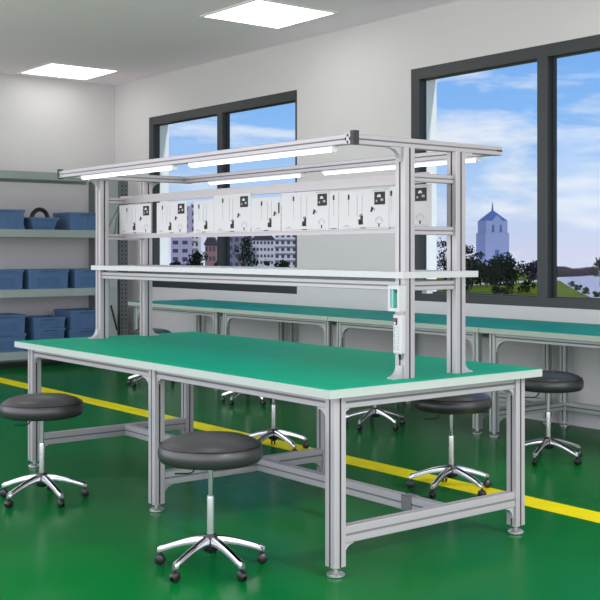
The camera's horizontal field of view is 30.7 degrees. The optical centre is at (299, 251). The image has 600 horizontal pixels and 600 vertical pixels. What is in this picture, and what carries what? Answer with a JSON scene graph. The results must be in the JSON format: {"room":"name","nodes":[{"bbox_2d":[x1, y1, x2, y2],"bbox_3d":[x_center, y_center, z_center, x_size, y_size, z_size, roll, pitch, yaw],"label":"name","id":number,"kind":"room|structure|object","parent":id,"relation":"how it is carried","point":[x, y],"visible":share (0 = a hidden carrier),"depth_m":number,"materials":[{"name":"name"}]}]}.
{"room":"factory assembly workshop","nodes":[
{"label":"factory assembly workshop","id":0,"kind":"room"},
{"bbox_2d":[0,73,114,362],"bbox_3d":[-5.253,-0.387,11.362,7.790,3.340,0.200,0,0,-38],"label":"wall","id":1,"kind":"structure","parent":0,"point":[47,125],"depth_m":13.01,"materials":[{"name":"paint"}]},
{"bbox_2d":[0,0,459,84],"bbox_3d":[-1.227,-2.156,6.234,7.790,0.200,13.240,0,0,-38],"label":"ceiling","id":2,"kind":"structure","parent":0,"point":[141,39],"depth_m":10.18,"materials":[{"name":"paint"}]},
{"bbox_2d":[18,62,120,79],"bbox_3d":[-2.634,-2.050,12.478,0.860,0.012,0.860,0,0,-38],"label":"recessed light","id":3,"kind":"object","parent":2,"relation":"in","point":[51,69],"visible":1,"depth_m":12.46,"materials":[{"name":"white plastic"}]},
{"bbox_2d":[200,0,338,28],"bbox_3d":[-0.271,-2.050,9.470,0.860,0.012,0.860,0,0,-38],"label":"recessed light","id":4,"kind":"object","parent":2,"relation":"in","point":[262,13],"visible":1,"depth_m":9.46,"materials":[{"name":"white plastic"}]},
{"bbox_2d":[0,359,599,599],"bbox_3d":[-1.227,1.343,6.234,7.790,0.122,13.240,0,0,-38],"label":"floor","id":5,"kind":"structure","parent":0,"point":[103,544],"depth_m":5.32,"materials":[{"name":"green paint"}]},
{"bbox_2d":[0,393,88,507],"bbox_3d":[-1.323,1.010,5.641,0.464,0.545,0.455,0,0,-38],"label":"stool","id":6,"kind":"object","parent":5,"relation":"on","point":[41,407],"visible":1,"depth_m":5.54,"materials":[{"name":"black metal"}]},
{"bbox_2d":[0,170,117,360],"bbox_3d":[-3.253,0.199,12.235,2.406,2.170,0.625,0,0,-38],"label":"storage rack","id":7,"kind":"object","parent":5,"relation":"on","point":[5,175],"visible":0.53,"depth_m":12.44,"materials":[{"name":"metal"}]},
{"bbox_2d":[0,269,23,289],"bbox_3d":[-3.348,0.309,12.088,0.441,0.216,0.448,0,0,-38],"label":"storage box","id":8,"kind":"object","parent":7,"relation":"on","point":[10,279],"visible":1,"depth_m":11.98,"materials":[{"name":"blue plastic"}]},
{"bbox_2d":[0,209,24,228],"bbox_3d":[-3.342,-0.352,12.093,0.456,0.216,0.448,0,0,-38],"label":"storage box","id":9,"kind":"object","parent":7,"relation":"on","point":[9,218],"visible":0.98,"depth_m":11.98,"materials":[{"name":"blue plastic"}]},
{"bbox_2d":[0,333,25,352],"bbox_3d":[-3.336,0.999,12.097,0.471,0.202,0.448,0,0,-38],"label":"storage box","id":10,"kind":"object","parent":7,"relation":"on","point":[6,340],"visible":0.87,"depth_m":11.97,"materials":[{"name":"blue plastic"}]},
{"bbox_2d":[0,313,25,333],"bbox_3d":[-3.334,0.796,12.098,0.459,0.202,0.448,0,0,-38],"label":"storage box","id":11,"kind":"object","parent":10,"relation":"on","point":[9,322],"visible":1,"depth_m":11.99,"materials":[{"name":"blue plastic"}]},
{"bbox_2d":[0,349,27,360],"bbox_3d":[-3.282,1.143,12.223,2.255,0.085,0.600,0,0,-38],"label":"shelf","id":12,"kind":"object","parent":7,"relation":"attached to","point":[19,355],"depth_m":11.97,"materials":[{"name":"metal"}]},
{"bbox_2d":[24,207,58,229],"bbox_3d":[-2.930,-0.371,12.322,0.344,0.254,0.284,0,0,-38],"label":"tote","id":13,"kind":"object","parent":7,"relation":"on","point":[37,223],"visible":0.97,"depth_m":12.24,"materials":[{"name":"blue plastic"}]},
{"bbox_2d":[17,269,68,288],"bbox_3d":[-2.938,0.309,12.409,0.491,0.216,0.448,0,0,-38],"label":"storage box","id":14,"kind":"object","parent":7,"relation":"on","point":[32,278],"visible":0.88,"depth_m":12.23,"materials":[{"name":"blue plastic"}]},
{"bbox_2d":[0,170,91,184],"bbox_3d":[-3.282,-0.841,12.223,2.255,0.085,0.600,0,0,-38],"label":"shelf","id":15,"kind":"object","parent":7,"relation":"attached to","point":[5,175],"depth_m":12.24,"materials":[{"name":"metal"}]},
{"bbox_2d":[0,229,95,237],"bbox_3d":[-3.282,-0.201,12.223,2.255,0.085,0.600,0,0,-38],"label":"shelf","id":16,"kind":"object","parent":7,"relation":"attached to","point":[4,233],"depth_m":12.24,"materials":[{"name":"metal"}]},
{"bbox_2d":[0,288,95,297],"bbox_3d":[-3.282,0.460,12.223,2.255,0.085,0.600,0,0,-38],"label":"shelf","id":17,"kind":"object","parent":7,"relation":"attached to","point":[61,291],"depth_m":12.21,"materials":[{"name":"metal"}]},
{"bbox_2d":[53,212,95,229],"bbox_3d":[-2.569,-0.345,12.700,0.431,0.202,0.448,0,0,-38],"label":"storage box","id":18,"kind":"object","parent":7,"relation":"on","point":[67,220],"visible":0.85,"depth_m":12.52,"materials":[{"name":"blue plastic"}]},
{"bbox_2d":[64,328,95,337],"bbox_3d":[-2.569,0.993,12.700,0.431,0.214,0.448,0,0,-38],"label":"storage box","id":19,"kind":"object","parent":7,"relation":"on","point":[68,333],"visible":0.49,"depth_m":12.49,"materials":[{"name":"blue plastic"}]},
{"bbox_2d":[54,308,95,328],"bbox_3d":[-2.567,0.778,12.701,0.419,0.214,0.448,0,0,-38],"label":"storage box","id":20,"kind":"object","parent":19,"relation":"on","point":[76,318],"visible":0.86,"depth_m":12.52,"materials":[{"name":"blue plastic"}]},
{"bbox_2d":[67,268,95,287],"bbox_3d":[-2.545,0.309,12.718,0.371,0.216,0.448,0,0,-38],"label":"storage box","id":21,"kind":"object","parent":7,"relation":"on","point":[77,277],"visible":0.7,"depth_m":12.53,"materials":[{"name":"blue plastic"}]},
{"bbox_2d":[109,287,116,292],"bbox_3d":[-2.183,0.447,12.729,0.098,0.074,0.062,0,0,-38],"label":"shelf","id":22,"kind":"object","parent":7,"relation":"attached to","point":[111,289],"depth_m":12.70,"materials":[{"name":"metal"}]},
{"bbox_3d":[-2.931,1.040,12.415,0.391,0.120,0.448,0,0,-38],"label":"storage box","id":23,"kind":"object","parent":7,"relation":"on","visible":0},
{"bbox_2d":[24,327,65,339],"bbox_3d":[-2.929,0.919,12.417,0.379,0.120,0.448,0,0,-38],"label":"storage box","id":24,"kind":"object","parent":23,"relation":"on","point":[41,333],"visible":0.77,"depth_m":12.25,"materials":[{"name":"blue plastic"}]},
{"bbox_2d":[25,315,65,328],"bbox_3d":[-2.931,0.797,12.415,0.391,0.120,0.448,0,0,-38],"label":"storage box","id":25,"kind":"object","parent":24,"relation":"on","point":[38,321],"visible":0.91,"depth_m":12.27,"materials":[{"name":"blue plastic"}]},
{"bbox_2d":[118,181,127,334],"bbox_3d":[-2.107,0.224,13.019,0.125,2.120,0.120,0,0,-38],"label":"post","id":26,"kind":"object","parent":5,"relation":"on","point":[122,185],"visible":0.55,"depth_m":12.99,"materials":[{"name":"grey metal"}]},
{"bbox_2d":[127,328,174,387],"bbox_3d":[-1.427,1.010,10.479,0.464,0.545,0.455,0,0,-38],"label":"stool","id":27,"kind":"object","parent":5,"relation":"on","point":[156,330],"visible":0.33,"depth_m":10.39,"materials":[{"name":"silver metal"}]},
{"bbox_2d":[128,299,284,388],"bbox_3d":[-0.944,0.903,11.084,0.895,0.760,1.634,0,0,-38],"label":"window bench","id":28,"kind":"object","parent":5,"relation":"on","point":[198,307],"visible":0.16,"depth_m":10.81,"materials":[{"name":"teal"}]},
{"bbox_2d":[155,431,267,582],"bbox_3d":[-0.352,1.010,4.415,0.464,0.545,0.455,0,0,-38],"label":"stool","id":29,"kind":"object","parent":5,"relation":"on","point":[210,451],"visible":1,"depth_m":4.31,"materials":[{"name":"black leather"}]},
{"bbox_2d":[220,391,271,405],"bbox_3d":[-0.434,1.010,9.263,0.464,0.545,0.455,0,0,-38],"label":"stool","id":30,"kind":"object","parent":5,"relation":"on","point":[223,399],"visible":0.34,"depth_m":9.13,"materials":[{"name":"silver metal"}]},
{"bbox_2d":[14,130,541,577],"bbox_3d":[-0.299,0.397,5.756,1.258,1.774,2.942,0,0,-38],"label":"workbench","id":31,"kind":"object","parent":5,"relation":"on","point":[334,380],"depth_m":5.04,"materials":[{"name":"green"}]},
{"bbox_2d":[81,165,176,179],"bbox_3d":[-0.941,-0.424,5.924,0.031,0.025,1.000,0,0,-38],"label":"light","id":32,"kind":"object","parent":31,"relation":"attached to","point":[168,167],"visible":1,"depth_m":5.86,"materials":[{"name":"white plastic"}]},
{"bbox_2d":[119,203,150,233],"bbox_3d":[-1.011,-0.199,6.696,0.003,0.180,0.384,0,0,-38],"label":"instruction sheet","id":33,"kind":"object","parent":31,"relation":"attached to","point":[134,218],"visible":1,"depth_m":6.69,"materials":[{"name":"grey paper"}]},
{"bbox_2d":[157,201,186,233],"bbox_3d":[-0.747,-0.196,6.360,0.003,0.186,0.331,0,0,-38],"label":"instruction sheet","id":34,"kind":"object","parent":31,"relation":"attached to","point":[171,216],"visible":1,"depth_m":6.35,"materials":[{"name":"grey paper"}]},
{"bbox_2d":[194,200,213,232],"bbox_3d":[-0.536,-0.193,6.091,0.003,0.180,0.206,0,0,-38],"label":"instruction sheet","id":35,"kind":"object","parent":31,"relation":"attached to","point":[203,210],"visible":1,"depth_m":6.08,"materials":[{"name":"grey paper"}]},
{"bbox_2d":[214,193,250,232],"bbox_3d":[-0.365,-0.204,5.873,0.003,0.204,0.344,0,0,-38],"label":"instruction sheet","id":36,"kind":"object","parent":31,"relation":"attached to","point":[232,212],"visible":1,"depth_m":5.87,"materials":[{"name":"grey paper"}]},
{"bbox_2d":[208,173,304,184],"bbox_3d":[-0.273,-0.424,6.449,0.031,0.025,0.940,0,0,-38],"label":"light","id":37,"kind":"object","parent":31,"relation":"attached to","point":[294,175],"visible":1,"depth_m":6.40,"materials":[{"name":"white plastic"}]},
{"bbox_2d":[188,146,337,167],"bbox_3d":[-0.197,-0.424,4.976,0.031,0.025,1.110,0,0,-38],"label":"light","id":38,"kind":"object","parent":31,"relation":"attached to","point":[329,148],"visible":1,"depth_m":4.90,"materials":[{"name":"white plastic"}]},
{"bbox_2d":[251,196,280,231],"bbox_3d":[-0.175,-0.191,5.632,0.003,0.176,0.254,0,0,-38],"label":"instruction sheet","id":39,"kind":"object","parent":31,"relation":"attached to","point":[266,211],"visible":1,"depth_m":5.63,"materials":[{"name":"grey paper"}]},
{"bbox_2d":[91,265,477,278],"bbox_3d":[-0.250,0.099,5.786,0.457,0.027,2.776,0,0,-38],"label":"shelf","id":40,"kind":"object","parent":31,"relation":"attached to","point":[229,272],"depth_m":5.44,"materials":[{"name":"grey plastic"}]},
{"bbox_2d":[281,190,328,230],"bbox_3d":[0.023,-0.198,5.380,0.003,0.190,0.375,0,0,-38],"label":"instruction sheet","id":41,"kind":"object","parent":31,"relation":"attached to","point":[300,211],"visible":1,"depth_m":5.37,"materials":[{"name":"grey paper"}]},
{"bbox_2d":[329,191,338,229],"bbox_3d":[0.162,-0.195,5.203,0.003,0.184,0.067,0,0,-38],"label":"instruction sheet","id":42,"kind":"object","parent":31,"relation":"attached to","point":[333,195],"visible":1,"depth_m":5.20,"materials":[{"name":"grey paper"}]},
{"bbox_2d":[322,164,394,175],"bbox_3d":[0.282,-0.424,5.554,0.224,0.025,0.788,0,0,-38],"label":"light","id":43,"kind":"object","parent":31,"relation":"attached to","point":[392,166],"depth_m":5.69,"materials":[{"name":"white plastic"}]},
{"bbox_2d":[339,188,388,229],"bbox_3d":[0.292,-0.194,5.037,0.003,0.182,0.346,0,0,-38],"label":"instruction sheet","id":44,"kind":"object","parent":31,"relation":"attached to","point":[368,208],"visible":1,"depth_m":5.03,"materials":[{"name":"grey paper"}]},
{"bbox_2d":[388,285,405,311],"bbox_3d":[0.408,0.196,4.578,0.046,0.108,0.068,0,0,-38],"label":"switch box","id":45,"kind":"object","parent":31,"relation":"attached to","point":[396,293],"visible":1,"depth_m":4.56,"materials":[{"name":"grey plastic"}]},
{"bbox_2d":[389,184,431,226],"bbox_3d":[0.482,-0.200,4.795,0.003,0.182,0.265,0,0,-38],"label":"instruction sheet","id":46,"kind":"object","parent":31,"relation":"attached to","point":[423,192],"visible":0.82,"depth_m":4.74,"materials":[{"name":"grey paper"}]},
{"bbox_2d":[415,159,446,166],"bbox_3d":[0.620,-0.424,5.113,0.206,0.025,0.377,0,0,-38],"label":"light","id":47,"kind":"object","parent":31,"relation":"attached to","point":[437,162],"depth_m":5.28,"materials":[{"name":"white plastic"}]},
{"bbox_2d":[465,157,480,162],"bbox_3d":[0.770,-0.424,4.925,0.206,0.025,0.227,0,0,-38],"label":"light","id":48,"kind":"object","parent":31,"relation":"attached to","point":[470,159],"depth_m":5.06,"materials":[{"name":"white plastic"}]},
{"bbox_2d":[248,399,308,451],"bbox_3d":[-0.160,1.008,7.031,0.464,0.545,0.455,0,0,-38],"label":"stool","id":49,"kind":"object","parent":5,"relation":"on","point":[273,433],"visible":0.35,"depth_m":7.03,"materials":[{"name":"silver metal"}]},
{"bbox_2d":[215,305,394,352],"bbox_3d":[0.069,0.903,9.794,0.895,0.760,1.634,0,0,-38],"label":"window bench","id":50,"kind":"object","parent":5,"relation":"on","point":[291,314],"visible":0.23,"depth_m":9.58,"materials":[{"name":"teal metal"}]},
{"bbox_2d":[346,405,405,430],"bbox_3d":[0.559,1.010,7.999,0.464,0.545,0.455,0,0,-38],"label":"stool","id":51,"kind":"object","parent":5,"relation":"on","point":[374,412],"visible":0.44,"depth_m":7.98,"materials":[{"name":"silver metal"}]},
{"bbox_2d":[328,313,553,434],"bbox_3d":[1.081,0.903,8.504,0.895,0.760,1.634,0,0,-38],"label":"window bench","id":52,"kind":"object","parent":5,"relation":"on","point":[432,324],"visible":0.37,"depth_m":8.16,"materials":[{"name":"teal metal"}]},
{"bbox_2d":[406,393,491,498],"bbox_3d":[0.819,1.008,5.850,0.464,0.545,0.455,0,0,-38],"label":"stool","id":53,"kind":"object","parent":5,"relation":"on","point":[476,403],"visible":0.75,"depth_m":5.73,"materials":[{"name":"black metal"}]},
{"bbox_2d":[479,322,599,437],"bbox_3d":[2.094,0.903,7.214,0.895,0.760,1.634,0,0,-38],"label":"window bench","id":54,"kind":"object","parent":5,"relation":"on","point":[564,334],"visible":0.97,"depth_m":7.54,"materials":[{"name":"grey metal"}]},
{"bbox_2d":[525,370,583,465],"bbox_3d":[1.538,1.010,6.726,0.464,0.545,0.455,0,0,-38],"label":"stool","id":55,"kind":"object","parent":5,"relation":"on","point":[551,381],"visible":0.83,"depth_m":6.60,"materials":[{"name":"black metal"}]},
{"bbox_2d":[115,0,599,429],"bbox_3d":[1.754,-0.387,8.575,0.210,3.340,12.840,0,0,-38],"label":"wall","id":56,"kind":"structure","parent":0,"point":[357,77],"depth_m":9.95,"materials":[{"name":"paint"}]},
{"bbox_2d":[160,125,168,264],"bbox_3d":[-0.787,-0.582,11.884,0.120,1.994,2.836,0,0,-38],"label":"trim","id":57,"kind":"structure","parent":56,"relation":"attached to","point":[164,130],"depth_m":12.92,"materials":[{"name":"white paint"}]},
{"bbox_2d":[149,90,296,293],"bbox_3d":[-0.871,-0.582,11.818,0.083,1.994,2.836,0,0,-38],"label":"window","id":58,"kind":"structure","parent":56,"relation":"in","point":[222,111],"depth_m":11.73,"materials":[{"name":"grey metal"}]},
{"bbox_2d":[426,79,436,291],"bbox_3d":[1.980,-0.573,8.361,0.120,1.988,2.935,0,0,-38],"label":"trim","id":59,"kind":"structure","parent":56,"relation":"attached to","point":[431,85],"depth_m":9.44,"materials":[{"name":"white paint"}]},
{"bbox_2d":[411,34,599,309],"bbox_3d":[1.896,-0.573,8.295,0.083,1.988,2.935,0,0,-38],"label":"window","id":60,"kind":"structure","parent":56,"relation":"in","point":[546,55],"depth_m":8.32,"materials":[{"name":"grey metal"}]},
{"label":"outside","id":61,"kind":"structure","parent":0,"visible":0},
{"bbox_2d":[437,274,590,297],"bbox_3d":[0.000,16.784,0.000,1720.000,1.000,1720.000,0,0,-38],"label":"ground","id":62,"kind":"structure","parent":61,"point":[563,290],"depth_m":457.01,"materials":[{"name":"green plant"}]},
{"bbox_2d":[169,260,182,264],"bbox_3d":[-60.867,10.125,539.511,13.035,12.365,11.233,0,0,-38],"label":"tree","id":63,"kind":"object","parent":62,"relation":"on","point":[175,262],"visible":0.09,"depth_m":536.79,"materials":[{"name":"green plant"}]},
{"bbox_2d":[171,206,191,264],"bbox_3d":[-67.696,-4.746,625.940,10.763,42.059,12.120,0,0,0],"label":"apartment building","id":64,"kind":"structure","parent":62,"relation":"on","point":[181,247],"depth_m":619.96,"materials":[{"name":"purple"}]},
{"bbox_2d":[183,250,207,265],"bbox_3d":[-48.438,7.797,499.529,11.428,16.986,10.099,0,0,-38],"label":"tree","id":65,"kind":"object","parent":62,"relation":"on","point":[196,256],"visible":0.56,"depth_m":498.88,"materials":[{"name":"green plant"}]},
{"bbox_2d":[190,203,200,262],"bbox_3d":[-61.547,-6.039,645.350,4.971,44.645,13.300,0,0,0],"label":"apartment building","id":66,"kind":"structure","parent":62,"relation":"on","point":[196,241],"depth_m":639.95,"materials":[{"name":"white"}]},
{"bbox_2d":[204,237,216,265],"bbox_3d":[-45.795,4.479,566.000,7.228,23.609,13.200,0,0,0],"label":"apartment building","id":67,"kind":"structure","parent":62,"relation":"on","point":[210,243],"depth_m":559.95,"materials":[{"name":"red brick"}]},
{"bbox_2d":[230,236,252,266],"bbox_3d":[-38.375,0.627,705.940,15.350,31.314,12.120,0,0,0],"label":"apartment building","id":68,"kind":"structure","parent":62,"relation":"on","point":[234,240],"depth_m":699.93,"materials":[{"name":"grey"}]},
{"bbox_2d":[232,236,256,266],"bbox_3d":[-24.216,4.420,479.990,11.502,23.742,12.930,0,0,-38],"label":"tree","id":69,"kind":"object","parent":62,"relation":"on","point":[246,242],"visible":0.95,"depth_m":479.88,"materials":[{"name":"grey plant"}]},
{"bbox_2d":[249,257,270,265],"bbox_3d":[-18.607,9.457,519.520,13.818,13.702,12.375,0,0,-38],"label":"tree","id":70,"kind":"object","parent":62,"relation":"on","point":[265,262],"visible":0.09,"depth_m":522.82,"materials":[{"name":"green plant"}]},
{"bbox_2d":[251,236,273,266],"bbox_3d":[-21.490,2.779,646.000,14.173,27.008,13.200,0,0,0],"label":"apartment building","id":71,"kind":"structure","parent":62,"relation":"on","point":[263,246],"depth_m":639.95,"materials":[{"name":"white"}]},
{"bbox_2d":[274,235,294,266],"bbox_3d":[-6.168,-4.604,605.350,15.624,41.776,13.300,0,0,0],"label":"apartment building","id":72,"kind":"structure","parent":62,"relation":"on","point":[284,245],"depth_m":600.00,"materials":[{"name":"white"}]},
{"bbox_2d":[274,259,294,266],"bbox_3d":[-6.750,9.984,540.049,12.301,12.648,13.448,0,0,-38],"label":"tree","id":73,"kind":"object","parent":62,"relation":"on","point":[284,263],"visible":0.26,"depth_m":537.18,"materials":[{"name":"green plant"}]},
{"bbox_2d":[437,238,446,279],"bbox_3d":[63.286,4.953,479.711,13.413,22.676,12.708,0,0,-38],"label":"tree","id":74,"kind":"object","parent":62,"relation":"on","point":[444,243],"visible":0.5,"depth_m":478.31,"materials":[{"name":"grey plant"}]},
{"bbox_2d":[442,258,481,285],"bbox_3d":[77.186,9.284,520.105,20.787,14.048,21.827,0,0,-38],"label":"tree","id":75,"kind":"object","parent":62,"relation":"on","point":[466,278],"visible":0.07,"depth_m":513.96,"materials":[{"name":"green plant"}]},
{"bbox_2d":[465,281,472,290],"bbox_3d":[67.343,14.113,450.882,8.532,4.974,7.492,0,0,-38],"label":"bush","id":76,"kind":"object","parent":62,"relation":"on","point":[468,283],"visible":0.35,"depth_m":449.00,"materials":[{"name":"green plant"}]},
{"bbox_2d":[465,244,487,288],"bbox_3d":[74.404,6.552,469.691,12.538,19.480,12.762,0,0,-38],"label":"tree","id":77,"kind":"object","parent":62,"relation":"on","point":[478,267],"visible":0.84,"depth_m":468.77,"materials":[{"name":"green plant"}]},
{"bbox_2d":[465,258,502,286],"bbox_3d":[85.519,9.663,500.837,19.606,13.273,18.669,0,0,-38],"label":"tree","id":78,"kind":"object","parent":62,"relation":"on","point":[484,276],"visible":0.43,"depth_m":498.27,"materials":[{"name":"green plant"}]},
{"bbox_2d":[476,202,508,267],"bbox_3d":[158.319,-12.211,899.902,20.600,56.989,20.800,0,0,-12],"label":"tower","id":79,"kind":"structure","parent":62,"relation":"on","point":[492,237],"depth_m":891.09,"materials":[{"name":"blue"}]},
{"bbox_2d":[491,283,514,294],"bbox_3d":[73.962,14.036,400.053,7.683,5.404,8.520,0,0,-38],"label":"bush","id":80,"kind":"object","parent":62,"relation":"on","point":[496,288],"visible":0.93,"depth_m":399.25,"materials":[{"name":"green plant"}]},
{"bbox_2d":[485,251,530,292],"bbox_3d":[80.696,8.042,425.762,20.379,16.503,16.516,0,0,-38],"label":"tree","id":81,"kind":"object","parent":62,"relation":"on","point":[499,267],"visible":0.98,"depth_m":424.12,"materials":[{"name":"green plant"}]},
{"bbox_2d":[516,279,535,292],"bbox_3d":[88.662,13.497,430.240,6.837,5.907,7.716,0,0,-38],"label":"bush","id":82,"kind":"object","parent":62,"relation":"on","point":[525,283],"visible":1,"depth_m":429.85,"materials":[{"name":"green plant"}]},
{"bbox_2d":[521,260,536,279],"bbox_3d":[134.296,10.337,619.616,18.119,12.123,18.274,0,0,-38],"label":"tree","id":83,"kind":"object","parent":62,"relation":"on","point":[533,265],"visible":0.51,"depth_m":618.14,"materials":[{"name":"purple plant"}]},
{"bbox_2d":[557,266,572,276],"bbox_3d":[167.380,12.927,698.349,14.693,8.017,15.508,0,0,-38],"label":"tree","id":84,"kind":"object","parent":62,"relation":"on","point":[562,270],"visible":0.82,"depth_m":697.54,"materials":[{"name":"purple plant"}]},
{"bbox_2d":[564,268,581,275],"bbox_3d":[176.005,13.729,712.672,13.257,6.634,17.328,0,0,-38],"label":"tree","id":85,"kind":"object","parent":62,"relation":"on","point":[577,271],"visible":0.44,"depth_m":708.70,"materials":[{"name":"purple plant"}]},
{"bbox_2d":[573,269,588,275],"bbox_3d":[184.272,14.056,724.344,15.484,6.030,11.635,0,0,-38],"label":"tree","id":86,"kind":"object","parent":62,"relation":"on","point":[583,271],"visible":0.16,"depth_m":723.74,"materials":[{"name":"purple plant"}]},
{"bbox_2d":[580,267,594,275],"bbox_3d":[194.082,13.550,735.688,12.460,7.173,11.680,0,0,-38],"label":"tree","id":87,"kind":"object","parent":62,"relation":"on","point":[581,268],"visible":0.33,"depth_m":734.42,"materials":[{"name":"grey plant"}]},
{"bbox_2d":[592,291,599,296],"bbox_3d":[104.573,15.332,385.151,3.516,2.971,3.128,0,0,-38],"label":"bush","id":88,"kind":"object","parent":62,"relation":"on","point":[596,294],"visible":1,"depth_m":384.66,"materials":[{"name":"green plant"}]},
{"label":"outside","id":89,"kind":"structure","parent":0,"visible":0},
{"bbox_2d":[473,279,571,284],"bbox_3d":[110.831,16.183,580.275,146.591,0.100,53.861,0,0,-38],"label":"path","id":90,"kind":"structure","parent":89,"point":[557,279],"depth_m":569.60,"materials":[{"name":"grey"}]},
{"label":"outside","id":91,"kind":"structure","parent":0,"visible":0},
{"bbox_2d":[557,277,599,297],"bbox_3d":[129.981,16.154,500.011,292.632,0.100,262.228,0,0,-38],"label":"path","id":92,"kind":"structure","parent":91,"point":[565,280],"depth_m":534.04,"materials":[{"name":"grey"}]},
{"bbox_2d":[574,284,582,290],"bbox_3d":[115.646,15.033,454.754,4.072,3.034,3.732,0,0,-38],"label":"bush","id":93,"kind":"object","parent":92,"relation":"on","point":[576,285],"visible":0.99,"depth_m":454.01,"materials":[{"name":"green plant"}]},
{"bbox_2d":[582,287,589,293],"bbox_3d":[108.619,14.850,414.842,3.467,3.258,4.395,0,0,-38],"label":"bush","id":94,"kind":"object","parent":92,"relation":"on","point":[586,290],"visible":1,"depth_m":414.49,"materials":[{"name":"green plant"}]},
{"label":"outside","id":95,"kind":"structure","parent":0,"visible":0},
{"bbox_2d":[567,274,599,291],"bbox_3d":[170.108,16.194,600.023,341.544,0.100,293.724,0,0,-38],"label":"water","id":96,"kind":"structure","parent":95,"point":[591,282],"depth_m":588.97,"materials":[{"name":"blue liquid"}]},
{"bbox_2d":[588,257,599,284],"bbox_3d":[143.076,9.400,519.953,10.665,13.779,13.724,0,0,-38],"label":"tree","id":97,"kind":"object","parent":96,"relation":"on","point":[595,271],"visible":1,"depth_m":521.16,"materials":[{"name":"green plant"}]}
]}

